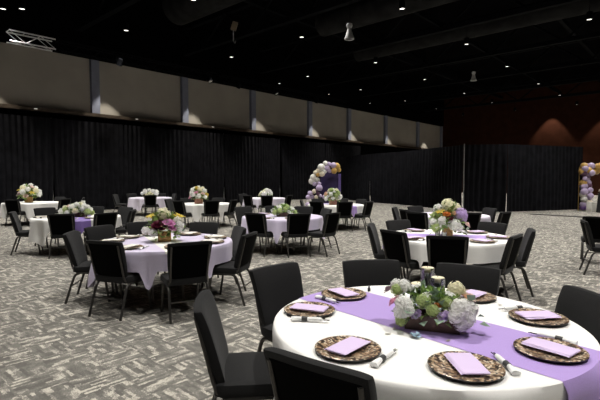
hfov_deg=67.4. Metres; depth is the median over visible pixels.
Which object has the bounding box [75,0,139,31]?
roof beam
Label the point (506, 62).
recessed light
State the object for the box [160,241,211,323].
banquet chair
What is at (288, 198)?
banquet chair
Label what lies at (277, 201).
tablecloth
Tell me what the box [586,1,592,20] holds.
recessed light
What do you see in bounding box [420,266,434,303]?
glass cylinder
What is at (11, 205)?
banquet chair
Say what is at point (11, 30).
lighting truss
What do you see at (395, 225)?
banquet chair
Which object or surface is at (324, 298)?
roll
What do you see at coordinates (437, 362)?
charger plate
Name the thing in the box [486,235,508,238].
charger plate
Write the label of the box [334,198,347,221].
banquet chair
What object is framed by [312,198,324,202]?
banquet chair
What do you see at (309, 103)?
trim
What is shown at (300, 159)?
drape
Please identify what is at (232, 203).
banquet chair
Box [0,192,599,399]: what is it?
floor
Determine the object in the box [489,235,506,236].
folded napkin
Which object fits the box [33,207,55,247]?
banquet chair
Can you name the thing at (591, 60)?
roof beam
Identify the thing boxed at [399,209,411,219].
banquet chair
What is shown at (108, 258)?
banquet chair
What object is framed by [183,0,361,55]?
roof beam
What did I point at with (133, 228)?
banquet chair
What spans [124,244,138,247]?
folded napkin
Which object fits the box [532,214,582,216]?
cable cover
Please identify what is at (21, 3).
recessed light
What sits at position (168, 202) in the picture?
banquet chair
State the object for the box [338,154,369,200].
drape
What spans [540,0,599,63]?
joist
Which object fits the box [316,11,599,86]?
roof beam
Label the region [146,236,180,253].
table runner
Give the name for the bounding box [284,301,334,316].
charger plate
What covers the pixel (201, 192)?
flower arrangement
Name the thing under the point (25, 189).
flower arrangement
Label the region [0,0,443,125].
wall
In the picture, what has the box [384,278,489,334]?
flower arrangement
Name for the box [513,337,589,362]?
charger plate
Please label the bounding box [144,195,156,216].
banquet chair
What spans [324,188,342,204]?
flower arrangement
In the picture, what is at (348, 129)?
trim
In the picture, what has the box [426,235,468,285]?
banquet chair
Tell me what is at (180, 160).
drape
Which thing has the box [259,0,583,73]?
roof beam
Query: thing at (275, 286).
banquet chair
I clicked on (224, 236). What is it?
charger plate
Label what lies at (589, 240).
banquet chair
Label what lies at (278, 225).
tablecloth
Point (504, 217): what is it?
banquet chair
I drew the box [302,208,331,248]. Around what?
banquet chair
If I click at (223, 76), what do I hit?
lighting truss
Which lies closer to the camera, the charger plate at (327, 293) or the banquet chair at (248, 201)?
the charger plate at (327, 293)
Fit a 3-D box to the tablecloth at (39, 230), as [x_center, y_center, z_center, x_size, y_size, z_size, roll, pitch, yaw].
[-5.009,0.645,10.121,1.884,0.538,1.880,0,3,0]
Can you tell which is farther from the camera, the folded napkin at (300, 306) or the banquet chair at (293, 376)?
the folded napkin at (300, 306)
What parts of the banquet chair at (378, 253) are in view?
frame, backrest, seat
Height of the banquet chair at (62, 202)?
0.912 m
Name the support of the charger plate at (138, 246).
on the tablecloth at (147, 262)
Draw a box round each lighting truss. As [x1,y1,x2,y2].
[6,0,55,51]
[219,43,348,107]
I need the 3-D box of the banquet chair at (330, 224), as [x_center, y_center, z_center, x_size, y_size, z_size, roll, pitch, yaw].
[0.498,0.709,9.544,0.580,0.912,0.511,2,4,38]
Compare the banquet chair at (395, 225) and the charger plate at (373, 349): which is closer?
the charger plate at (373, 349)
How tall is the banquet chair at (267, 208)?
0.912 m
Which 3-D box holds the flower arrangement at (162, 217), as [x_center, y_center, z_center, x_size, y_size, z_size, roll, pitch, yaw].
[-1.877,0.331,6.177,0.582,0.466,0.507,-1,3,-22]
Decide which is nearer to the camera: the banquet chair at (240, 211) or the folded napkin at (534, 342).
the folded napkin at (534, 342)
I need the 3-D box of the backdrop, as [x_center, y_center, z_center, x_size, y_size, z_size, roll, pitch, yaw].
[1.277,-0.267,18.769,0.838,1.950,0.160,0,3,0]
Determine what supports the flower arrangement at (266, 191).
on the tablecloth at (277, 201)
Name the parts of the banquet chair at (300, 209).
backrest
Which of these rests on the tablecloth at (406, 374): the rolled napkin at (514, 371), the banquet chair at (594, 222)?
the rolled napkin at (514, 371)
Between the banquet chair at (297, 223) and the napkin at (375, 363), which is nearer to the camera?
the napkin at (375, 363)
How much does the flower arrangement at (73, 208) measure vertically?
0.329 m
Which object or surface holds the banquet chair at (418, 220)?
on the floor
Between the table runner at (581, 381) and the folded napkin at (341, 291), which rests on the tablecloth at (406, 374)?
the table runner at (581, 381)
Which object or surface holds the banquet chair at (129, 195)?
on the floor
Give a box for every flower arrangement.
[16,183,41,202]
[58,202,94,216]
[140,188,158,197]
[141,207,184,241]
[188,186,208,203]
[258,188,272,196]
[270,204,296,216]
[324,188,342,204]
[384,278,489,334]
[426,198,469,235]
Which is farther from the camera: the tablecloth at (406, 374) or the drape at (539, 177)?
the drape at (539, 177)
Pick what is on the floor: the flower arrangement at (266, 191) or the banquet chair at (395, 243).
the banquet chair at (395, 243)
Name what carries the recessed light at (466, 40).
in the ceiling
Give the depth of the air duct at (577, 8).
23.18 m
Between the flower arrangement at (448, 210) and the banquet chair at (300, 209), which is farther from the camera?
the banquet chair at (300, 209)
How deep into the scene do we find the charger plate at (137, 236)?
6.49 m
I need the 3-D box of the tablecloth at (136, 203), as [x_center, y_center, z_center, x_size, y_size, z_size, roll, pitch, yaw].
[-6.650,0.171,20.012,2.024,0.558,1.929,0,3,0]
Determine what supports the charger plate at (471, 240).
on the tablecloth at (478, 253)
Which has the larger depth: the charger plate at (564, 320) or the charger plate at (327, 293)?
the charger plate at (327, 293)
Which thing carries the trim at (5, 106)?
attached to the wall at (31, 77)
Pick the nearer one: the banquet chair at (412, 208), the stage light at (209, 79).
the banquet chair at (412, 208)
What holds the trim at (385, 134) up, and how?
attached to the wall at (31, 77)
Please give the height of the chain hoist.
2.759 m
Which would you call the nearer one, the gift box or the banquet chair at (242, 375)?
the banquet chair at (242, 375)
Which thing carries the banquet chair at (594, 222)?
on the floor
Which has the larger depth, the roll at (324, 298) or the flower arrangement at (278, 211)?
the flower arrangement at (278, 211)
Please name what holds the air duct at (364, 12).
hanging from the joist at (563, 22)
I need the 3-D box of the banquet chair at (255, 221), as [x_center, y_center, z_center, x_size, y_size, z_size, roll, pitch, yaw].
[-0.810,0.709,9.536,0.511,0.912,0.580,2,3,30]
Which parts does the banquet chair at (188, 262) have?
leg, leg, frame, seat, backrest, panel, leg, frame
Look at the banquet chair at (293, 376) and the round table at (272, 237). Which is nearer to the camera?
the banquet chair at (293, 376)
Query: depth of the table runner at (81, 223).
9.35 m
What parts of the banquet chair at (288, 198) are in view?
panel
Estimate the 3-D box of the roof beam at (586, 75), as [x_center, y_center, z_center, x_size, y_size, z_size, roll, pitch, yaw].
[28.821,-9.655,34.455,41.564,1.670,0.283,3,4,42]
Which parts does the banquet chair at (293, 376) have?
frame, panel, frame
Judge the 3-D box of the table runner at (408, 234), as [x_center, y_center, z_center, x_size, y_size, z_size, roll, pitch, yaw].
[2.194,0.640,6.744,1.885,0.204,0.440,1,3,13]
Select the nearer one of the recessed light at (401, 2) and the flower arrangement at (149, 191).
the recessed light at (401, 2)
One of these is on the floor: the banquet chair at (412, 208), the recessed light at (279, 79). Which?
the banquet chair at (412, 208)
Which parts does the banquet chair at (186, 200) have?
backrest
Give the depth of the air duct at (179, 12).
20.00 m
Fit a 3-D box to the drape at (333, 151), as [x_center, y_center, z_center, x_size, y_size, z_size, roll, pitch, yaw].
[3.697,-2.439,37.791,0.171,4.370,4.970,3,4,42]
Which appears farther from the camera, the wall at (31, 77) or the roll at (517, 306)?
the wall at (31, 77)
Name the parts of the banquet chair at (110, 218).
backrest, panel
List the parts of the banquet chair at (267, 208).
backrest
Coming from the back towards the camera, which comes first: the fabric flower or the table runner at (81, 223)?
the table runner at (81, 223)
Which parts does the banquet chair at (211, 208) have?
seat, panel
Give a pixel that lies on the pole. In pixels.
(464, 144)
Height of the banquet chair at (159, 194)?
0.912 m
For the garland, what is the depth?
18.30 m
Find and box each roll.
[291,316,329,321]
[315,295,339,302]
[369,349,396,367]
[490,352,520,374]
[498,305,532,309]
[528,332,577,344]
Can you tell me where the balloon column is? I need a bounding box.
[578,163,599,210]
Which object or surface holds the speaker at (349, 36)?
hanging from the ceiling
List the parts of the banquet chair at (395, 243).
frame, panel, backrest, frame, seat, leg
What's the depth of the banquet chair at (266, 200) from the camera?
18.57 m
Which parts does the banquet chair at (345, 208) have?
panel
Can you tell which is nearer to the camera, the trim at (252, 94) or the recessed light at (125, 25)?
the recessed light at (125, 25)
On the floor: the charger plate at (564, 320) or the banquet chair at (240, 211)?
the banquet chair at (240, 211)
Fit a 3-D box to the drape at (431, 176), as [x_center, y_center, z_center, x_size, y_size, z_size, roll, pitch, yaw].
[6.966,-1.171,24.142,0.198,3.170,5.609,-1,3,-17]
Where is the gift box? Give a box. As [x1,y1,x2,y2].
[586,202,596,211]
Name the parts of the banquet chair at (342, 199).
backrest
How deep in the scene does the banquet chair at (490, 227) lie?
7.25 m
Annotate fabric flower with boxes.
[410,331,420,337]
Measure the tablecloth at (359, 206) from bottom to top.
0.548 m
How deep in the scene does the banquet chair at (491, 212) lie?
10.69 m
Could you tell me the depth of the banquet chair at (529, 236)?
6.19 m
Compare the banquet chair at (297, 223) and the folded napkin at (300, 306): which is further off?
the banquet chair at (297, 223)
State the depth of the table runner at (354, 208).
13.94 m
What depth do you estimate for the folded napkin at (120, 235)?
6.51 m
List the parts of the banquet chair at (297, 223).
leg, seat, backrest, panel, leg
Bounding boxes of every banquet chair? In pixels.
[4,200,28,226]
[9,211,43,254]
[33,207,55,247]
[47,214,80,258]
[54,197,65,209]
[56,199,70,213]
[63,230,117,303]
[83,206,103,241]
[84,212,117,249]
[84,225,137,292]
[86,240,151,320]
[112,194,127,211]
[115,209,135,234]
[118,207,132,235]
[126,193,141,211]
[127,221,165,274]
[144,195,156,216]
[152,193,165,210]
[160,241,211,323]
[164,199,184,220]
[172,200,194,228]
[180,198,193,223]
[189,222,218,284]
[193,289,273,399]
[201,201,219,228]
[201,226,246,290]
[207,198,224,221]
[208,231,257,305]
[217,199,237,226]
[234,206,263,243]
[238,194,254,212]
[242,195,258,211]
[245,213,277,256]
[249,262,303,351]
[260,195,272,212]
[263,347,376,399]
[265,206,286,243]
[281,213,310,257]
[284,195,292,205]
[287,206,312,244]
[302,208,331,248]
[306,212,340,256]
[309,201,323,214]
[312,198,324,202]
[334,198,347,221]
[337,202,352,231]
[342,259,399,287]
[345,199,366,226]
[351,201,373,230]
[367,223,405,279]
[380,229,427,281]
[385,219,410,230]
[392,207,400,219]
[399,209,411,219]
[405,212,428,228]
[407,206,423,211]
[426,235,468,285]
[435,262,500,295]
[461,213,481,229]
[472,233,522,300]
[477,221,507,279]
[482,207,496,221]
[497,211,511,226]
[498,228,535,296]
[555,285,599,344]
[579,219,599,274]
[580,216,599,261]
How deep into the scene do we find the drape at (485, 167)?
21.25 m
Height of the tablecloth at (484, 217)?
0.544 m
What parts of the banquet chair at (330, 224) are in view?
leg, seat, backrest, panel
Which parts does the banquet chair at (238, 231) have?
backrest, leg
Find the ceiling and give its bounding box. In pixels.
[137,0,599,96]
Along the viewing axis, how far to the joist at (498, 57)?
29.25 m
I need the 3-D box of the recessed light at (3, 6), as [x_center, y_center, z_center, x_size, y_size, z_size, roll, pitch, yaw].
[-11.217,-8.707,16.923,0.230,3.010,0.230,0,3,0]
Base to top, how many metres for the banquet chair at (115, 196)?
0.912 m
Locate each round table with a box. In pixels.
[150,284,184,300]
[270,237,294,251]
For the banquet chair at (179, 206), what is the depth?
14.35 m
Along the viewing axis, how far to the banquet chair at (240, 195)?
20.31 m
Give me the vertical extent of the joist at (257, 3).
0.250 m
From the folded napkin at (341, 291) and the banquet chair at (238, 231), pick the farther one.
the banquet chair at (238, 231)
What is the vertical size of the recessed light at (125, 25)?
3.010 m
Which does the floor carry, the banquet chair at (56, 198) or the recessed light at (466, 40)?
the banquet chair at (56, 198)
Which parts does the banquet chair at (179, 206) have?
panel, backrest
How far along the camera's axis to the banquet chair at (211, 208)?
14.37 m
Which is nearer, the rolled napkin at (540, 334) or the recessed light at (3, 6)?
the rolled napkin at (540, 334)
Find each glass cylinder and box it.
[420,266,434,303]
[430,276,444,310]
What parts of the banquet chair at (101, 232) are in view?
backrest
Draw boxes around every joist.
[242,0,502,98]
[414,10,558,92]
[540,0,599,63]
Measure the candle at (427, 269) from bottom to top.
0.042 m
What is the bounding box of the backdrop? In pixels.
[320,172,340,202]
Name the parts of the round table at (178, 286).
leg, leg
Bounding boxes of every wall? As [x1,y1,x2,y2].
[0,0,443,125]
[0,42,439,201]
[443,81,599,194]
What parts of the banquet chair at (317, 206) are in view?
panel, backrest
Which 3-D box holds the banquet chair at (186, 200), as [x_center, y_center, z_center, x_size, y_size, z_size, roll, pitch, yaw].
[-3.939,0.386,16.131,0.511,0.912,0.580,-2,4,-41]
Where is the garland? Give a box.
[305,161,340,205]
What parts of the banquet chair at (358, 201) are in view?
backrest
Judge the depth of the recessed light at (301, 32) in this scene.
20.33 m
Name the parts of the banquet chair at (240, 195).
backrest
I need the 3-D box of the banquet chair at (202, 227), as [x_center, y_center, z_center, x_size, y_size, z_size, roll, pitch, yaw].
[-1.622,0.827,7.117,0.511,0.912,0.580,1,3,15]
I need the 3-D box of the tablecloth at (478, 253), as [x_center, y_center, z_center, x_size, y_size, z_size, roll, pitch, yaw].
[2.201,0.803,6.755,1.844,0.527,1.848,-2,3,-29]
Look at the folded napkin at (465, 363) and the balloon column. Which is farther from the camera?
the balloon column
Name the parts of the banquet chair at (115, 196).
backrest, seat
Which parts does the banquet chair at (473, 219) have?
backrest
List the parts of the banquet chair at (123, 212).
backrest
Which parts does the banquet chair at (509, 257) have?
seat, leg, frame, backrest, panel, leg, frame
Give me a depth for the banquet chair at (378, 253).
6.85 m
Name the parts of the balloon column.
arch frame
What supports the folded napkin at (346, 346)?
on the charger plate at (373, 349)
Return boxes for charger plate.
[117,235,139,238]
[123,245,142,248]
[179,232,200,234]
[204,235,226,238]
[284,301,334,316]
[315,335,380,361]
[321,287,366,299]
[404,229,424,231]
[427,351,505,382]
[457,289,496,301]
[468,230,487,233]
[469,239,495,242]
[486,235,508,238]
[508,308,568,325]
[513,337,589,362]
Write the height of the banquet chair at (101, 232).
0.912 m
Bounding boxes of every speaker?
[344,0,353,40]
[470,20,476,81]
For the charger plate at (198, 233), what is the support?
on the tablecloth at (147, 262)
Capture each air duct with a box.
[162,0,244,24]
[315,0,457,36]
[353,0,599,61]
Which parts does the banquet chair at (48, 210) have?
backrest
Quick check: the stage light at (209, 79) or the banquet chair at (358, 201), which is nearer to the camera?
the banquet chair at (358, 201)
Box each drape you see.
[0,114,53,205]
[52,118,150,208]
[150,127,224,206]
[224,134,280,202]
[281,139,324,199]
[325,143,360,175]
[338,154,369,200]
[370,152,402,204]
[403,145,462,207]
[463,144,506,211]
[507,144,582,211]
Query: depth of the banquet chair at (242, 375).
2.54 m
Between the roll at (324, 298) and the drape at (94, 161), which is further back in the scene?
the drape at (94, 161)
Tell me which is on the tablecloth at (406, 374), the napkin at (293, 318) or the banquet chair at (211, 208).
the napkin at (293, 318)
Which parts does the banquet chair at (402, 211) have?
panel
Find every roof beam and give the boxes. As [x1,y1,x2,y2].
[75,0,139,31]
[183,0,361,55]
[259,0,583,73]
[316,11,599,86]
[360,37,599,96]
[396,58,599,104]
[425,73,599,111]
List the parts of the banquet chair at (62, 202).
panel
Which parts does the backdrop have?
post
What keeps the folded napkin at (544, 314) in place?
on the charger plate at (564, 320)
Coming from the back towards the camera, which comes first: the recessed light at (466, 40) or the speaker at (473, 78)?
the recessed light at (466, 40)
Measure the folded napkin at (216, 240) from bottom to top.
0.014 m
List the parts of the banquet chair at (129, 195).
backrest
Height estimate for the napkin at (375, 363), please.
0.030 m
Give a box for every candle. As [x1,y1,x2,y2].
[421,265,432,272]
[431,276,443,282]
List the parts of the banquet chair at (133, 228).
backrest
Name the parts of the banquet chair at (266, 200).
panel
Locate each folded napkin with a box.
[102,239,121,240]
[120,235,136,236]
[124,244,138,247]
[203,239,220,241]
[289,303,328,312]
[324,336,370,355]
[328,287,359,296]
[444,353,490,374]
[460,289,486,297]
[473,238,492,241]
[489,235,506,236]
[515,310,561,318]
[521,337,580,357]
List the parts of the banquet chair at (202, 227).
backrest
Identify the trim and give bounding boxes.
[0,103,428,149]
[89,59,99,113]
[180,77,188,122]
[249,90,255,129]
[307,101,311,135]
[346,108,350,139]
[383,116,387,143]
[416,122,419,146]
[440,126,442,146]
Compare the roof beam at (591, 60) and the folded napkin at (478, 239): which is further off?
the roof beam at (591, 60)
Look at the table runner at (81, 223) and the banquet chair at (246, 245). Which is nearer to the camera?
the banquet chair at (246, 245)
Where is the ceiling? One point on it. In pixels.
(445, 13)
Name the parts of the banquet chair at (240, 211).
backrest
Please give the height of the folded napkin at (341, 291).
0.014 m
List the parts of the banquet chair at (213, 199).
backrest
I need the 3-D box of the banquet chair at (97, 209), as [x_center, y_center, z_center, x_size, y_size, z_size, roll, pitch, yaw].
[-5.181,0.629,11.161,0.511,0.912,0.580,0,3,-9]
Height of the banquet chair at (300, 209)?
0.912 m
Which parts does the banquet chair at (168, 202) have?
backrest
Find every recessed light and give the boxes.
[0,0,6,9]
[18,0,25,9]
[123,23,128,31]
[229,42,233,57]
[278,48,280,83]
[299,0,303,37]
[373,48,377,62]
[399,0,404,9]
[464,0,468,44]
[505,35,508,66]
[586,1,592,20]
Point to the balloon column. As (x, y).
(586, 170)
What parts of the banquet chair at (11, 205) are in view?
panel, backrest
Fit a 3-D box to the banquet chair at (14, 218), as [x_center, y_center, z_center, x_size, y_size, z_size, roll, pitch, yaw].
[-5.931,0.698,9.759,0.580,0.912,0.511,-1,3,-23]
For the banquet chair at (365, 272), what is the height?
0.912 m
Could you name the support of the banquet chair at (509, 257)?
on the floor
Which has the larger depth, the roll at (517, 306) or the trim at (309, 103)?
the trim at (309, 103)
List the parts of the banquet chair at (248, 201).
panel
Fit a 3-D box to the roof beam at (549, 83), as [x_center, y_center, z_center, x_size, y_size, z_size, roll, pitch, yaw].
[24.784,-9.438,30.022,41.564,1.670,0.283,3,4,42]
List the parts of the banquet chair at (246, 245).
leg, leg, seat, leg, frame, backrest, panel, frame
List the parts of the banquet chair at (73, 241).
frame, backrest, leg, leg, seat, leg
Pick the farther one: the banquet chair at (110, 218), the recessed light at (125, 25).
the recessed light at (125, 25)
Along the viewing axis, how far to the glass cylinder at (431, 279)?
2.70 m
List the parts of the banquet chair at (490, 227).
backrest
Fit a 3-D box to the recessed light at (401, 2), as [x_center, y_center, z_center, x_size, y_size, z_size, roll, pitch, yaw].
[3.851,-8.706,16.909,0.230,3.010,0.230,0,3,0]
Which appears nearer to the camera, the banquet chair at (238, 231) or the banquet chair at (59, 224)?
the banquet chair at (238, 231)
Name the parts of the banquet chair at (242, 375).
frame, backrest, leg, seat, leg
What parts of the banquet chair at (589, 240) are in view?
leg, panel, backrest, frame, leg, seat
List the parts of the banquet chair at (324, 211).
backrest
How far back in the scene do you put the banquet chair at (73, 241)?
5.90 m
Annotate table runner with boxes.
[75,215,90,233]
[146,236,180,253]
[299,287,599,399]
[324,203,356,216]
[382,233,493,248]
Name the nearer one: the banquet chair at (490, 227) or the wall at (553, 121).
the banquet chair at (490, 227)
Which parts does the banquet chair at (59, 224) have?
leg, backrest, panel, seat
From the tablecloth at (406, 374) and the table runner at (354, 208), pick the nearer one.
the tablecloth at (406, 374)
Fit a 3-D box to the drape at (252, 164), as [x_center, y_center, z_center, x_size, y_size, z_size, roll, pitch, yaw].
[-3.050,-2.077,30.385,0.163,4.370,5.020,3,4,42]
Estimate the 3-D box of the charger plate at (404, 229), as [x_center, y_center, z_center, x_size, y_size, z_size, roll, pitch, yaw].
[1.871,0.496,7.351,0.332,0.020,0.332,1,3,16]
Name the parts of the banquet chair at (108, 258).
frame, leg, panel, backrest, seat, leg, frame, leg, leg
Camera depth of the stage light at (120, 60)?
20.25 m
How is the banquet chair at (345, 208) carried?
on the floor
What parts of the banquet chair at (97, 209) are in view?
backrest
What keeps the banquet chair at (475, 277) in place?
on the floor
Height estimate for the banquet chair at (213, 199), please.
0.912 m
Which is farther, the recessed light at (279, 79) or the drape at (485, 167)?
the recessed light at (279, 79)
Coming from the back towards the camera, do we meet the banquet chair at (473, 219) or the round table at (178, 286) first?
the banquet chair at (473, 219)
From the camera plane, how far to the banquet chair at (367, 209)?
13.96 m
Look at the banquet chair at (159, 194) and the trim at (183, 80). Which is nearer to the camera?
the banquet chair at (159, 194)
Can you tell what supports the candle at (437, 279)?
on the glass cylinder at (431, 279)
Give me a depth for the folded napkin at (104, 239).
6.08 m
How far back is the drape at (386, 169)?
28.04 m
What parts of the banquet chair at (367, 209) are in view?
seat, backrest, panel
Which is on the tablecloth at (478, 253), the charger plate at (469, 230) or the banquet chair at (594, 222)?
the charger plate at (469, 230)
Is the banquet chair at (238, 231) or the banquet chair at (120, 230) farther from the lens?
the banquet chair at (120, 230)
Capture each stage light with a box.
[116,56,122,65]
[207,75,212,82]
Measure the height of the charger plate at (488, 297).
0.020 m
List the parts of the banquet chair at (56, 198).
backrest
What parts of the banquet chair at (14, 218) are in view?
backrest, leg, seat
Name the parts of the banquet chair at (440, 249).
frame, panel, backrest, frame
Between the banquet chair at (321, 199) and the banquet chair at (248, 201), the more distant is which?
the banquet chair at (248, 201)
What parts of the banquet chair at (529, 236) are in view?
seat, leg, leg, backrest, frame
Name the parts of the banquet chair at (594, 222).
leg, seat, backrest, panel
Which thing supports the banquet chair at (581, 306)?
on the floor
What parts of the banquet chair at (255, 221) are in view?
panel, backrest, seat, leg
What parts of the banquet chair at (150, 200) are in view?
panel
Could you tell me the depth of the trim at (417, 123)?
47.88 m
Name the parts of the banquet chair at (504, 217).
panel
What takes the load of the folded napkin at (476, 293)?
on the charger plate at (488, 297)
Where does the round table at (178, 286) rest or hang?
on the floor
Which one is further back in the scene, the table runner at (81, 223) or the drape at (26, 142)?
the drape at (26, 142)
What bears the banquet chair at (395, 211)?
on the floor
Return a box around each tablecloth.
[0,201,58,218]
[28,213,121,245]
[87,233,232,289]
[127,197,171,210]
[185,202,235,221]
[241,213,324,243]
[242,197,284,208]
[272,285,599,399]
[308,204,365,219]
[383,229,515,266]
[424,212,490,228]
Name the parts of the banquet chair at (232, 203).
panel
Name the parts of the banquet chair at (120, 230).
seat, backrest, panel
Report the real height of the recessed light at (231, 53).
3.010 m
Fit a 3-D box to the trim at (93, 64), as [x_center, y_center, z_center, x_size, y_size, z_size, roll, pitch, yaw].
[-10.390,-5.720,22.790,0.220,2.710,0.400,3,4,42]
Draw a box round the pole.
[463,144,464,208]
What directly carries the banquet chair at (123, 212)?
on the floor
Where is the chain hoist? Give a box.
[231,21,237,42]
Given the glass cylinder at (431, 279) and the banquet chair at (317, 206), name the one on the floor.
the banquet chair at (317, 206)
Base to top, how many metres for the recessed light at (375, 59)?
3.010 m
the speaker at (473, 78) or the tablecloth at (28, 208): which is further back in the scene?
the speaker at (473, 78)
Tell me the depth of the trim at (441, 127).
52.08 m
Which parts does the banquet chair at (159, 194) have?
backrest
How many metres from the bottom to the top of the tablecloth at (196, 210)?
0.588 m

